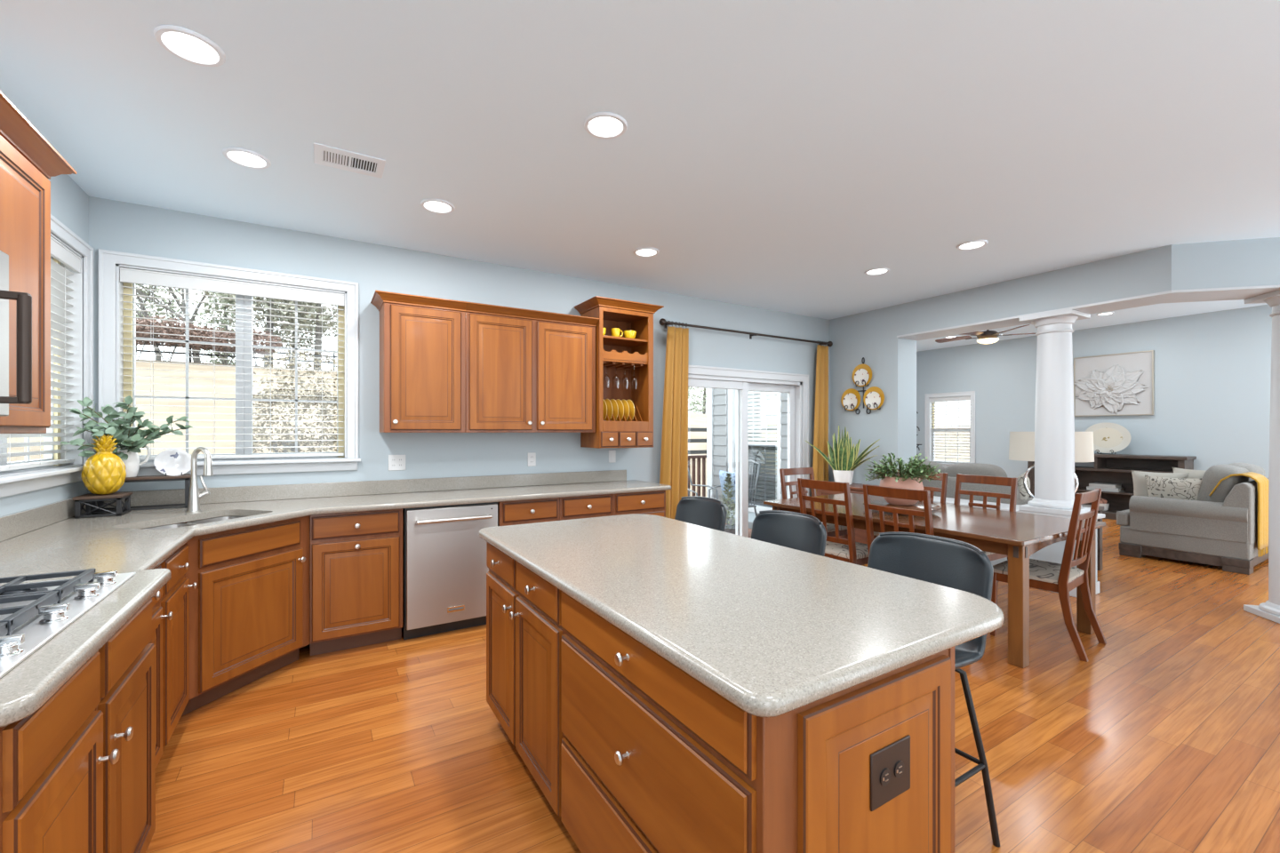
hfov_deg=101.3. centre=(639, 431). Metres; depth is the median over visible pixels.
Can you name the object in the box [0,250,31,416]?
microwave
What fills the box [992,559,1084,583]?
seat cushion
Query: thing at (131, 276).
window blind
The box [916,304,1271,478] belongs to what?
wall
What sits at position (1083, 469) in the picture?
shelf
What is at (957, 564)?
bar stool
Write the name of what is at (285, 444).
bush
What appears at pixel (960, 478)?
dining chair
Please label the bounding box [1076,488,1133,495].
shelf
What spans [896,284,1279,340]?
ceiling beam
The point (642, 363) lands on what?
glass rack
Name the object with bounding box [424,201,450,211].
diffuser
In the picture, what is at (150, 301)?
pine tree
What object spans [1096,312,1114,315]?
recessed light
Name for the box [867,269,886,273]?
diffuser
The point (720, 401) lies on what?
wall
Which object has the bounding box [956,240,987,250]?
recessed light
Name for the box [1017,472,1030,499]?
lamp base
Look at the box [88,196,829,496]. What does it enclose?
wall
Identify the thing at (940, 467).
cushion
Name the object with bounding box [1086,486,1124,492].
book
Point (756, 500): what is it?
wall
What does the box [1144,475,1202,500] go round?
throw pillow
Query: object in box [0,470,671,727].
countertop
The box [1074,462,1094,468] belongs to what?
soundbar
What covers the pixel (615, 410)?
plate
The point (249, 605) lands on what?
base cabinet
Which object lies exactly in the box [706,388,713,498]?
trim
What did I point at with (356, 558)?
base cabinet
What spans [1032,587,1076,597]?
baseboard
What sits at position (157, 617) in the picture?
base cabinet
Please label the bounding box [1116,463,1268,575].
loveseat
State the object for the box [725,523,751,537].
floor
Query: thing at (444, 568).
dishwasher
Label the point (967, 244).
diffuser
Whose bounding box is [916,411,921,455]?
wall sconce
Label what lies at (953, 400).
window blind
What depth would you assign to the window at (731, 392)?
8.02 m
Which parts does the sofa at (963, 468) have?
arm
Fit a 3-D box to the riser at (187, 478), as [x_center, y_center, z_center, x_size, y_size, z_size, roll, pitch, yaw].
[-2.904,0.358,3.078,0.432,0.192,0.142,0,0,-31]
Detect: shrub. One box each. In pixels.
[136,314,202,361]
[136,316,171,359]
[165,322,229,363]
[192,327,259,365]
[229,328,282,367]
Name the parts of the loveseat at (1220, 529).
arm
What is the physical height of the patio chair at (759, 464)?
1.035 m
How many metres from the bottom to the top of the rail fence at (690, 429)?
1.319 m
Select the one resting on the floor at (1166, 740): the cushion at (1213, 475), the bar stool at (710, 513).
the bar stool at (710, 513)
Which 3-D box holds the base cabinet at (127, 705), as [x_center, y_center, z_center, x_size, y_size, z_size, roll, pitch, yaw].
[-1.708,0.932,1.311,0.734,0.876,0.498,0,0,-31]
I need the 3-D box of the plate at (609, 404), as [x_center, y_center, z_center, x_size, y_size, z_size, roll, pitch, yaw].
[-0.289,-0.191,4.580,0.025,0.196,0.196,0,0,-31]
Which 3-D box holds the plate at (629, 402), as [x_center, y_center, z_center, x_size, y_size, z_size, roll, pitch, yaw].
[-0.102,-0.191,4.695,0.025,0.196,0.196,0,0,-31]
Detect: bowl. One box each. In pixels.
[623,330,636,338]
[1099,497,1109,511]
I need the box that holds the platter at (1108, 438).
[1084,423,1131,454]
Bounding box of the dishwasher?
[402,502,497,639]
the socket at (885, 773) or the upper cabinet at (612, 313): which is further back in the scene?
the upper cabinet at (612, 313)
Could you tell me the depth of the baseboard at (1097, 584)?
4.42 m
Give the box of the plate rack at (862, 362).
[844,357,880,414]
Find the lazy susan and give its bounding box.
[863,500,941,511]
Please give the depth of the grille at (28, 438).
2.65 m
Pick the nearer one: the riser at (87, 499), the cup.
the riser at (87, 499)
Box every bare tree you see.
[136,284,197,360]
[136,284,207,362]
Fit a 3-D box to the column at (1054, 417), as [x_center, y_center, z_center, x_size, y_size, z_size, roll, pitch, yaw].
[3.628,-0.159,4.593,0.386,1.713,0.386,0,0,-31]
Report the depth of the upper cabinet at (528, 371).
4.07 m
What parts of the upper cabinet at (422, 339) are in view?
panel, crown, door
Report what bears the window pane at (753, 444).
attached to the window at (731, 392)
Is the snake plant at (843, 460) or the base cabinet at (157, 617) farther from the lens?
the snake plant at (843, 460)
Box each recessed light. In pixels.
[153,24,225,66]
[222,147,271,168]
[420,198,455,214]
[584,112,627,138]
[633,247,659,256]
[864,267,889,275]
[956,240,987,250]
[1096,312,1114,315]
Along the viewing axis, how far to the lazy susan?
4.03 m
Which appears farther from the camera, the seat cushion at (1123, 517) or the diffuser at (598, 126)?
the seat cushion at (1123, 517)
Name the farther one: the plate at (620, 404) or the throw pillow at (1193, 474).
the throw pillow at (1193, 474)
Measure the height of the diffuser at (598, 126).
0.002 m
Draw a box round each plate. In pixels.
[153,448,191,476]
[603,400,607,420]
[604,399,612,421]
[609,399,618,421]
[616,399,623,421]
[621,399,629,421]
[626,400,634,421]
[840,388,860,410]
[852,363,871,386]
[863,386,884,409]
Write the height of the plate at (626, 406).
0.196 m
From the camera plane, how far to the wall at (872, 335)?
5.85 m
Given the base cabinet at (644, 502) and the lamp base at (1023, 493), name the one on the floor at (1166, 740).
the base cabinet at (644, 502)
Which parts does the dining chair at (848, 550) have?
post, rail, rail, cross rail, rail, seat frame, post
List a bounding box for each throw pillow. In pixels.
[719,470,735,503]
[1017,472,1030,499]
[1131,470,1189,496]
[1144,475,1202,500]
[1172,467,1206,479]
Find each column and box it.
[1018,309,1090,516]
[1243,289,1279,623]
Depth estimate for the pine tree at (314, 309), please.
33.57 m
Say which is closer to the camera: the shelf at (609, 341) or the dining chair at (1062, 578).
the dining chair at (1062, 578)
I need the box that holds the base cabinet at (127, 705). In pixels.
[95,598,155,852]
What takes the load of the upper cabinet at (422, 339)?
attached to the wall at (116, 226)
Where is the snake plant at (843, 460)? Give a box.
[805,425,879,485]
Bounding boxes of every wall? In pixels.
[0,174,88,516]
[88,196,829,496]
[712,388,787,528]
[728,506,767,522]
[748,393,776,503]
[829,304,1097,582]
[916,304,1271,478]
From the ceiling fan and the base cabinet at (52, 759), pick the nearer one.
the base cabinet at (52, 759)
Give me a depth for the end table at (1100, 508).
5.18 m
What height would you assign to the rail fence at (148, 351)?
1.646 m
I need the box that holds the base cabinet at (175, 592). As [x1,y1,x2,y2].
[159,543,197,746]
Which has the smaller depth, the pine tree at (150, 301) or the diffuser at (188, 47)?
the diffuser at (188, 47)
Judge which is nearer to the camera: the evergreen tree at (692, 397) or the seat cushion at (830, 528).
the seat cushion at (830, 528)
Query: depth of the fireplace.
8.36 m
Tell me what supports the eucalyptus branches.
in the pitcher
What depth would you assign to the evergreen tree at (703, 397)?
47.85 m
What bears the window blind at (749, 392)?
attached to the window at (731, 392)
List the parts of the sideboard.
door, door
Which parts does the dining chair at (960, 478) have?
post, cross rail, rail, rail, seat frame, post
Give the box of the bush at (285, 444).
[233,344,336,453]
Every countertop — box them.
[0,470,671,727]
[478,513,1004,717]
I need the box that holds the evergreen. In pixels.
[718,472,735,534]
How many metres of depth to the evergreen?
6.45 m
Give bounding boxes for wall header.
[897,237,1279,335]
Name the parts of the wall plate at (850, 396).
salad plate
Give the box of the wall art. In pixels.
[1073,350,1154,416]
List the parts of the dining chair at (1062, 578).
leg, seat frame, post, rail, rail, rail, post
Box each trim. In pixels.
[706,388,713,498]
[918,496,1105,519]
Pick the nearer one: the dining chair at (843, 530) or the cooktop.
the cooktop
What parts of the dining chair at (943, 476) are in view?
rail, rail, post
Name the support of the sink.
in the countertop at (45, 539)
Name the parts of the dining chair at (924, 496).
post, rail, rail, cross rail, post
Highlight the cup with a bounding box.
[610,328,623,336]
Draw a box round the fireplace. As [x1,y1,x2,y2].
[1027,453,1196,519]
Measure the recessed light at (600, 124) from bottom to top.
0.010 m
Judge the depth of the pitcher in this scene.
3.02 m
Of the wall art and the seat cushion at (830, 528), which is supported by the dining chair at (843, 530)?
the seat cushion at (830, 528)
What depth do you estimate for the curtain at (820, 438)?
6.19 m
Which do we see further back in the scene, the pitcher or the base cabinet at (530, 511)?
the base cabinet at (530, 511)
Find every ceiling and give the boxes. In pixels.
[0,0,1279,319]
[916,299,1267,351]
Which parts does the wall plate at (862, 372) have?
salad plate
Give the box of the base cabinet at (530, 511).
[497,497,559,526]
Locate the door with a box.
[688,365,808,537]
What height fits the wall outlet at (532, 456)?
0.116 m
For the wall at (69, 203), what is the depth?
2.74 m
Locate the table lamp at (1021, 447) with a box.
[1008,432,1094,498]
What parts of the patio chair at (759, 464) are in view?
seat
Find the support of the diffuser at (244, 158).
attached to the recessed light at (244, 157)
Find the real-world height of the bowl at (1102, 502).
0.199 m
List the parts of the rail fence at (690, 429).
rail, rail, rail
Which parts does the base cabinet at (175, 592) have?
drawer, door, knob, knob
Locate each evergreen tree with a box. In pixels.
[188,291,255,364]
[688,386,706,414]
[688,387,703,413]
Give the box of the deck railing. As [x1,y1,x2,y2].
[688,455,706,496]
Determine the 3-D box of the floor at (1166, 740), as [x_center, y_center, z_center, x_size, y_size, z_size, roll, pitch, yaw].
[2.838,1.430,4.808,12.145,0.120,8.250,0,0,-31]
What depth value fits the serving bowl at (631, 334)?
4.62 m
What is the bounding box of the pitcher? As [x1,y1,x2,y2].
[116,444,151,477]
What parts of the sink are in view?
bowl, bowl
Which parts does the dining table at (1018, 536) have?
leg, leg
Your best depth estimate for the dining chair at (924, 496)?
3.49 m
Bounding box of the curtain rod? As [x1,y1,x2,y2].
[659,318,832,346]
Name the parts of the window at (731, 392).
sash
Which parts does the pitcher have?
handle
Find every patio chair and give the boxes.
[688,466,717,499]
[708,459,760,524]
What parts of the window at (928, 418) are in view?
sill, sash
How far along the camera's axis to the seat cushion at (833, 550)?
3.98 m
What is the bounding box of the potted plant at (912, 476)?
[864,452,942,505]
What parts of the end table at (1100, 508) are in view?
leg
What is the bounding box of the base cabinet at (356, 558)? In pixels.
[309,508,402,655]
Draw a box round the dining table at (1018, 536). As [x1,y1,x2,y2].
[763,493,1105,668]
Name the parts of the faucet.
spout, lever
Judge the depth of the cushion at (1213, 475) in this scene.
5.35 m
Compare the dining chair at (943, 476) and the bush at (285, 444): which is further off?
the bush at (285, 444)
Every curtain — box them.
[659,321,688,519]
[812,340,829,495]
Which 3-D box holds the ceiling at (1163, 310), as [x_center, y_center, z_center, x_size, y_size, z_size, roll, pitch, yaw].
[5.622,-1.805,6.596,5.830,0.150,8.400,0,0,-31]
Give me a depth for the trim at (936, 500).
4.99 m
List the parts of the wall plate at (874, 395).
salad plate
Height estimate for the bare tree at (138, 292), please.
7.600 m
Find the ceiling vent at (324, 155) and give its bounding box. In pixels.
[313,142,385,178]
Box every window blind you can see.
[0,236,81,471]
[119,267,344,460]
[748,391,776,503]
[929,396,970,463]
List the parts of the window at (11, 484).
sash, sill, casing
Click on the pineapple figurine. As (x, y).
(103, 473)
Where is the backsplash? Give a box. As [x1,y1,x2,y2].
[0,470,626,542]
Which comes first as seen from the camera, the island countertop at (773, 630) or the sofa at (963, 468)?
the island countertop at (773, 630)
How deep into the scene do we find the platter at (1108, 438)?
8.40 m
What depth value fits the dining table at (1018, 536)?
3.47 m
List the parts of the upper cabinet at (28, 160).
door, crown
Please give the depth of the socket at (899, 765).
1.11 m
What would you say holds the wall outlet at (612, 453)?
attached to the wall at (116, 226)
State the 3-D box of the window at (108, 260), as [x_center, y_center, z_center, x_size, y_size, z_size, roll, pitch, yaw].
[-2.619,-0.395,3.460,1.367,1.340,0.205,0,0,-31]
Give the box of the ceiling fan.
[935,324,1036,343]
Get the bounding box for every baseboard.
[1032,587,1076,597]
[1095,581,1099,594]
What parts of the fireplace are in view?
panel, door, panel, panel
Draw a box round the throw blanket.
[1208,472,1268,557]
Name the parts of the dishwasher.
kick plate, handle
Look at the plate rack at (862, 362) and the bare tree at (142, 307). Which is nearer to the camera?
the plate rack at (862, 362)
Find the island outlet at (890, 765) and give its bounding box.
[870,735,910,811]
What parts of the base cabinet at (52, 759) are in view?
false drawer, door, knob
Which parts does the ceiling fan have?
blade, blade, motor, lamp shade, blade, blade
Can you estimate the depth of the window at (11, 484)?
2.94 m
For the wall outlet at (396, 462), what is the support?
attached to the wall at (116, 226)
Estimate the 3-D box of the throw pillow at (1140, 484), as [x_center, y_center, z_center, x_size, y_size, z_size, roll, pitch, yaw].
[5.800,0.665,5.854,0.190,0.453,0.463,0,0,-42]
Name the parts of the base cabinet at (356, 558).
drawer, door, knob, knob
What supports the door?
in the wall at (116, 226)
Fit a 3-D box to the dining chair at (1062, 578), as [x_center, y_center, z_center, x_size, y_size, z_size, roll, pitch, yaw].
[2.683,0.870,3.463,0.462,1.000,0.519,0,0,-37]
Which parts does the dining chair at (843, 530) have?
post, rail, rail, cross rail, post, seat frame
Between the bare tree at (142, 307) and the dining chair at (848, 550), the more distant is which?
the bare tree at (142, 307)
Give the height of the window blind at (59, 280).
1.151 m
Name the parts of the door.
panel, frame, panel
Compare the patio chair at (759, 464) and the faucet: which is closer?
the faucet
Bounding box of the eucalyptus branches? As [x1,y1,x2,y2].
[58,395,192,460]
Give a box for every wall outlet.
[388,455,405,471]
[528,452,535,466]
[608,450,615,463]
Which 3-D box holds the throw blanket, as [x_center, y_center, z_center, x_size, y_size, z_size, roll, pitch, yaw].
[6.096,0.811,5.331,0.478,0.794,0.355,0,0,-31]
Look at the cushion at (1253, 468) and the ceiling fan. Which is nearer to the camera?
the cushion at (1253, 468)
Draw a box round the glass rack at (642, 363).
[603,359,647,367]
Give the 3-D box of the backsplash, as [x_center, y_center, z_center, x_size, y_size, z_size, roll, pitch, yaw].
[-0.789,0.405,2.546,3.593,0.100,3.368,0,0,-31]
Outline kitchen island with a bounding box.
[486,542,954,852]
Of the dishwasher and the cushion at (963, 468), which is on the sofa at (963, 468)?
the cushion at (963, 468)
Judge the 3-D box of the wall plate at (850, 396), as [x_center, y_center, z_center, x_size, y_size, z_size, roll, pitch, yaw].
[2.458,-0.375,6.115,0.031,0.262,0.262,0,0,-31]
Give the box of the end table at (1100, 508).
[1081,504,1103,570]
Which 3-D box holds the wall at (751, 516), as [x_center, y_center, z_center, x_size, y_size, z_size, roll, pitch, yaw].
[1.924,0.120,7.806,0.180,3.700,2.480,0,0,-31]
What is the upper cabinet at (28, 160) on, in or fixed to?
attached to the wall at (69, 203)
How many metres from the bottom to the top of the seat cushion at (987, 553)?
0.061 m
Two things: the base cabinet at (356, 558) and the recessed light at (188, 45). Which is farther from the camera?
the base cabinet at (356, 558)
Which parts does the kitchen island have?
knob, drawer, door, knob, knob, knob, drawer, door, drawer, knob, knob, drawer, drawer, panel, corner post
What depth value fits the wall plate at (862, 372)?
5.98 m
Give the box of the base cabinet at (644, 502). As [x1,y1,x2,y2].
[612,490,665,517]
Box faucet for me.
[185,447,213,512]
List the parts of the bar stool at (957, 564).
leg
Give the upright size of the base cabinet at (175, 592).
0.876 m
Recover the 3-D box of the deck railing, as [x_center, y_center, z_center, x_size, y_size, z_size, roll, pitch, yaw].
[-0.304,0.910,8.367,5.000,1.000,0.100,0,0,-31]
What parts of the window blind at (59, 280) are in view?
rail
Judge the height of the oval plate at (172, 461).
0.160 m
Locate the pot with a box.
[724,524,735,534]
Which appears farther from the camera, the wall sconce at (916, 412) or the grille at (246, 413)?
the wall sconce at (916, 412)
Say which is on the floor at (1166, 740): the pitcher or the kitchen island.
the kitchen island
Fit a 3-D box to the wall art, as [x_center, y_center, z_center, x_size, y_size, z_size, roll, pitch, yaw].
[7.644,-0.760,8.504,0.084,1.000,1.000,0,0,-31]
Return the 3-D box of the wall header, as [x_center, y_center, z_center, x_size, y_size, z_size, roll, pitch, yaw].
[5.051,-1.383,3.976,5.601,0.695,1.360,0,0,29]
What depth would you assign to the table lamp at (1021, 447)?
5.12 m
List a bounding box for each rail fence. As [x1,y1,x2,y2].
[136,343,336,370]
[688,427,776,454]
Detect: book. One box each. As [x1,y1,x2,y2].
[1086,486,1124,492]
[1088,482,1121,488]
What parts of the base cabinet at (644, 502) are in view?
drawer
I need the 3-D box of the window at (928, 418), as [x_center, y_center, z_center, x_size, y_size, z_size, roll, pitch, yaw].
[6.373,-0.035,10.762,0.205,1.539,1.030,0,0,-31]
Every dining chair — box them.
[779,467,847,539]
[797,478,868,565]
[862,484,934,555]
[873,470,947,538]
[953,473,1017,561]
[990,488,1106,662]
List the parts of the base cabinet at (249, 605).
false drawer, door, knob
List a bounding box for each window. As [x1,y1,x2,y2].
[0,214,93,497]
[98,248,360,476]
[728,389,781,513]
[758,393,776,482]
[924,391,975,467]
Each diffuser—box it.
[162,32,217,62]
[228,151,264,166]
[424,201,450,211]
[589,117,622,135]
[636,249,655,255]
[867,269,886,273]
[960,241,983,248]
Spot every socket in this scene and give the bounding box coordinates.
[880,768,891,786]
[894,760,904,778]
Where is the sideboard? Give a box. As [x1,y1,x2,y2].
[816,482,879,543]
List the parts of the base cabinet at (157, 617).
knob, drawer, door, knob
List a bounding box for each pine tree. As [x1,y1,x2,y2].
[136,283,199,359]
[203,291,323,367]
[252,300,332,367]
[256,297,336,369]
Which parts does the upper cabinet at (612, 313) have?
panel, drawer, panel, crown, panel, frame, drawer, panel, drawer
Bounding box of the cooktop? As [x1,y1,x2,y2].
[0,568,135,679]
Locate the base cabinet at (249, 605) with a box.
[144,515,309,717]
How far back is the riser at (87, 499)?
2.82 m
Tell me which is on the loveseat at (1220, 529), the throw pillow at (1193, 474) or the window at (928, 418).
the throw pillow at (1193, 474)
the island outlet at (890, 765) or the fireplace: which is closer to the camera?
the island outlet at (890, 765)
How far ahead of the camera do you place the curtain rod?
5.55 m
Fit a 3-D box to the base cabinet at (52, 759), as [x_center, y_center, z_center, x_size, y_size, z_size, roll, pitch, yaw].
[-1.456,0.932,0.899,0.734,0.876,0.461,0,0,-31]
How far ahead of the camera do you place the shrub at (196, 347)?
28.97 m
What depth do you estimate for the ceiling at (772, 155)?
2.36 m
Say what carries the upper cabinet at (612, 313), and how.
attached to the wall at (116, 226)
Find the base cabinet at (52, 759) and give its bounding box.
[0,650,119,852]
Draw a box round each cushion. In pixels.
[822,522,847,532]
[824,541,868,559]
[918,461,944,472]
[943,463,1007,477]
[983,551,994,555]
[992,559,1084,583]
[1116,509,1129,526]
[1197,464,1251,503]
[1228,463,1265,480]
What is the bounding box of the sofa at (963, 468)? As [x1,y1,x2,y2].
[918,461,1032,505]
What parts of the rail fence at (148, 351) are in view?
rail, rail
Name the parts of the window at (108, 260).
sash, sill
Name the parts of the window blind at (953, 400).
rail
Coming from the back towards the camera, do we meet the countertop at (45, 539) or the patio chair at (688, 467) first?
the patio chair at (688, 467)
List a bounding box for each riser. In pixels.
[72,492,132,519]
[90,474,191,511]
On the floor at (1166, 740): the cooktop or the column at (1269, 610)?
the column at (1269, 610)
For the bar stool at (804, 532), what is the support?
on the floor at (1166, 740)
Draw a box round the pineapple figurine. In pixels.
[80,433,126,495]
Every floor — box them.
[145,519,1279,852]
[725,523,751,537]
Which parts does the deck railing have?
rail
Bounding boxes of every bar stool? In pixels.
[674,496,726,531]
[750,510,826,556]
[867,531,999,847]
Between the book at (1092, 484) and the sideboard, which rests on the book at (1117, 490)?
the book at (1092, 484)
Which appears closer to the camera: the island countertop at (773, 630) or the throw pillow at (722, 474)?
the island countertop at (773, 630)
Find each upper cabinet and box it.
[0,90,76,433]
[370,290,467,432]
[465,302,599,432]
[573,296,663,448]
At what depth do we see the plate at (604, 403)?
4.49 m
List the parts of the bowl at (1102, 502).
pot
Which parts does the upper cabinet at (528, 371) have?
door, crown, door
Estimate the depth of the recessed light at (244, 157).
2.61 m
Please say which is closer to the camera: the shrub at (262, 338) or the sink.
the sink
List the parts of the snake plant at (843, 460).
pot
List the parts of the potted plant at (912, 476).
pot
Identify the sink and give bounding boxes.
[141,515,245,529]
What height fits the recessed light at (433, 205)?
0.010 m
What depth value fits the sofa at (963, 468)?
5.62 m
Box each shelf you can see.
[603,335,647,347]
[1033,467,1173,472]
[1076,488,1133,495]
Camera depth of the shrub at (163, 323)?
28.34 m
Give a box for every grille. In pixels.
[26,437,29,460]
[135,289,336,453]
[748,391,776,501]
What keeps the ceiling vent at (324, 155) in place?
in the ceiling at (772, 155)
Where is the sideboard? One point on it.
(860, 535)
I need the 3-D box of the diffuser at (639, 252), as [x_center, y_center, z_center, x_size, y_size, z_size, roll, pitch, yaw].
[0.048,-1.367,3.990,0.148,0.002,0.148,0,0,-31]
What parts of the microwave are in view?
door, handle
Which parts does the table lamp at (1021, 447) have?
lamp shade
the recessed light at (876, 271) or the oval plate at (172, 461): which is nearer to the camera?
the oval plate at (172, 461)
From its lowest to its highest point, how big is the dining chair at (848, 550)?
1.000 m
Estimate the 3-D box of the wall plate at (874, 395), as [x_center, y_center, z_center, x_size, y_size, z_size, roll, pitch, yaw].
[2.613,-0.375,5.862,0.031,0.262,0.262,0,0,-31]
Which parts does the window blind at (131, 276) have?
rail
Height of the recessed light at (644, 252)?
0.010 m
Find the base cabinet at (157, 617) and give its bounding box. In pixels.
[152,565,173,767]
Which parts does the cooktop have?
knob, burner, knob, knob, knob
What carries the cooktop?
in the countertop at (45, 539)

